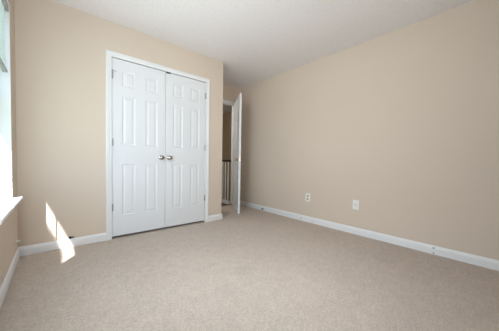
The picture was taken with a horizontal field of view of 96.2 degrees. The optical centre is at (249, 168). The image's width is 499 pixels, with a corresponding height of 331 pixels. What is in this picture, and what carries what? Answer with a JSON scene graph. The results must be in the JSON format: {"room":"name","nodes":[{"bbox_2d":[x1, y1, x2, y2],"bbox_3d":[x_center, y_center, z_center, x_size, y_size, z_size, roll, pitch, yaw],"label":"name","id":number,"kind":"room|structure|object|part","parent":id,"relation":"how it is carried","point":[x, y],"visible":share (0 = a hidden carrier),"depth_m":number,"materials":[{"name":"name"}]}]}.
{"room":"empty bedroom","nodes":[
{"label":"empty bedroom","id":0,"kind":"room"},
{"bbox_2d":[0,0,17,287],"bbox_3d":[-1.020,-0.339,0.645,0.145,2.440,5.372,-1,2,-41],"label":"wall","id":1,"kind":"structure","parent":0,"point":[9,227],"depth_m":1.85,"materials":[{"name":"beige paint"}]},
{"bbox_2d":[0,247,19,308],"bbox_3d":[-0.723,0.850,0.436,0.013,0.088,4.342,-1,2,-41],"label":"baseboard","id":2,"kind":"structure","parent":1,"relation":"attached to","point":[5,285],"depth_m":1.61,"materials":[{"name":"white paint"}]},
{"bbox_2d":[0,0,22,224],"bbox_3d":[-1.685,-0.477,1.444,0.219,1.620,1.000,-1,2,-41],"label":"window","id":3,"kind":"structure","parent":1,"relation":"in","point":[8,203],"depth_m":1.78,"materials":[{"name":"white paint"}]},
{"bbox_2d":[0,0,8,72],"bbox_3d":[-1.652,-1.008,1.445,0.046,0.532,0.837,-1,2,-41],"label":"window blind","id":4,"kind":"object","parent":3,"relation":"attached to","point":[4,6],"visible":1,"depth_m":1.68,"materials":[{"name":"grey fabric"}]},
{"bbox_3d":[-1.655,-0.752,1.450,0.028,0.022,0.821,-1,2,-41],"label":"rail","id":5,"kind":"part","parent":4,"relation":"part of","materials":[{"name":"grey"}]},
{"bbox_3d":[-1.695,-0.514,1.428,0.146,1.545,0.870,-1,2,-41],"label":"frame","id":6,"kind":"part","parent":3,"relation":"part of","materials":[{"name":"white paint"}]},
{"bbox_3d":[-1.692,0.268,1.474,0.200,0.020,1.000,-1,2,-41],"label":"sill","id":7,"kind":"part","parent":3,"relation":"part of","materials":[{"name":"white paint"}]},
{"bbox_2d":[14,0,222,246],"bbox_3d":[-1.314,-0.414,2.814,2.242,2.440,0.120,-1,2,-41],"label":"wall","id":8,"kind":"structure","parent":0,"point":[60,49],"depth_m":2.28,"materials":[{"name":"beige paint"}]},
{"bbox_2d":[19,233,105,255],"bbox_3d":[-1.878,0.769,2.296,0.693,0.088,0.013,-1,2,-41],"label":"baseboard","id":9,"kind":"structure","parent":8,"relation":"attached to","point":[66,243],"depth_m":2.26,"materials":[{"name":"white paint"}]},
{"bbox_2d":[111,57,165,236],"bbox_3d":[-1.326,-0.232,2.717,0.610,2.028,0.099,-1,2,-41],"label":"door","id":10,"kind":"structure","parent":8,"relation":"in","point":[138,91],"depth_m":2.71,"materials":[{"name":"white paint"}]},
{"bbox_2d":[106,49,209,240],"bbox_3d":[-1.140,-0.255,2.961,1.308,2.119,0.137,-1,2,-41],"label":"door frame","id":11,"kind":"structure","parent":8,"relation":"attached to","point":[109,54],"depth_m":2.54,"materials":[{"name":"white paint"}]},
{"bbox_2d":[165,72,206,226],"bbox_3d":[-0.865,-0.239,3.113,0.598,2.034,0.099,-1,2,-41],"label":"door","id":12,"kind":"structure","parent":8,"relation":"in","point":[185,98],"depth_m":3.10,"materials":[{"name":"white paint"}]},
{"bbox_2d":[208,214,221,221],"bbox_3d":[-0.568,0.754,3.505,0.253,0.088,0.133,-1,2,-41],"label":"baseboard","id":13,"kind":"structure","parent":8,"relation":"attached to","point":[216,216],"depth_m":3.44,"materials":[{"name":"white paint"}]},
{"bbox_2d":[221,112,231,200],"bbox_3d":[-0.217,0.684,6.617,0.100,4.840,2.548,-1,2,-41],"label":"wall","id":14,"kind":"structure","parent":0,"point":[227,117],"depth_m":7.11,"materials":[{"name":"beige paint"}]},
{"bbox_2d":[223,84,240,101],"bbox_3d":[-1.461,-0.446,3.729,3.214,2.440,0.120,-1,2,-41],"label":"wall","id":15,"kind":"structure","parent":0,"point":[230,93],"depth_m":4.53,"materials":[{"name":"beige paint"}]},
{"bbox_2d":[223,99,234,204],"bbox_3d":[-0.664,-0.299,4.411,0.959,2.132,0.137,-1,2,-41],"label":"door frame","id":16,"kind":"structure","parent":15,"relation":"attached to","point":[226,102],"depth_m":4.68,"materials":[{"name":"white paint"}]},
{"bbox_2d":[232,93,241,213],"bbox_3d":[-0.277,-0.262,4.218,0.099,2.048,0.836,1,2,-11],"label":"door","id":17,"kind":"structure","parent":15,"relation":"in","point":[238,104],"depth_m":4.02,"materials":[{"name":"white paint"}]},
{"bbox_2d":[0,205,498,330],"bbox_3d":[0.249,0.945,1.740,3.478,0.150,5.282,-1,2,-41],"label":"floor","id":18,"kind":"structure","parent":0,"point":[253,269],"depth_m":1.67,"materials":[{"name":"beige carpet"}]},
{"bbox_2d":[52,0,474,113],"bbox_3d":[-0.057,-1.681,3.095,4.821,0.120,7.920,-1,2,-41],"label":"ceiling","id":19,"kind":"structure","parent":0,"point":[255,41],"depth_m":2.46,"materials":[{"name":"white paint"}]},
{"bbox_2d":[240,0,498,260],"bbox_3d":[1.515,-0.363,2.829,0.120,2.440,5.372,-1,2,-41],"label":"wall","id":20,"kind":"structure","parent":0,"point":[403,123],"depth_m":2.56,"materials":[{"name":"beige paint"}]},
{"bbox_2d":[306,193,309,201],"bbox_3d":[0.899,0.446,3.455,0.010,0.120,0.078,-1,2,-41],"label":"wall outlet","id":21,"kind":"object","parent":20,"relation":"attached to","point":[307,194],"visible":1,"depth_m":3.45,"materials":[{"name":"white plastic"}]},
{"bbox_2d":[353,200,358,209],"bbox_3d":[1.374,0.470,2.898,0.019,0.122,0.078,-1,2,-41],"label":"cable plate","id":22,"kind":"object","parent":20,"relation":"attached to","point":[355,202],"visible":1,"depth_m":2.89,"materials":[{"name":"white plastic"}]},
{"bbox_2d":[240,201,498,270],"bbox_3d":[1.444,0.812,2.823,0.013,0.088,5.132,-1,2,-41],"label":"baseboard","id":23,"kind":"structure","parent":20,"relation":"attached to","point":[485,262],"depth_m":2.56,"materials":[{"name":"white paint"}]},
{"bbox_3d":[-1.838,0.800,5.100,1.860,0.148,2.538,-1,2,-41],"label":"floor","id":24,"kind":"structure","parent":0,"visible":0},
{"bbox_2d":[221,160,230,203],"bbox_3d":[-0.987,0.258,5.408,0.060,0.947,1.744,-1,2,-41],"label":"stair railing","id":25,"kind":"object","parent":24,"relation":"on","point":[225,201],"visible":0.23,"depth_m":4.85,"materials":[{"name":"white wood"}]}
]}

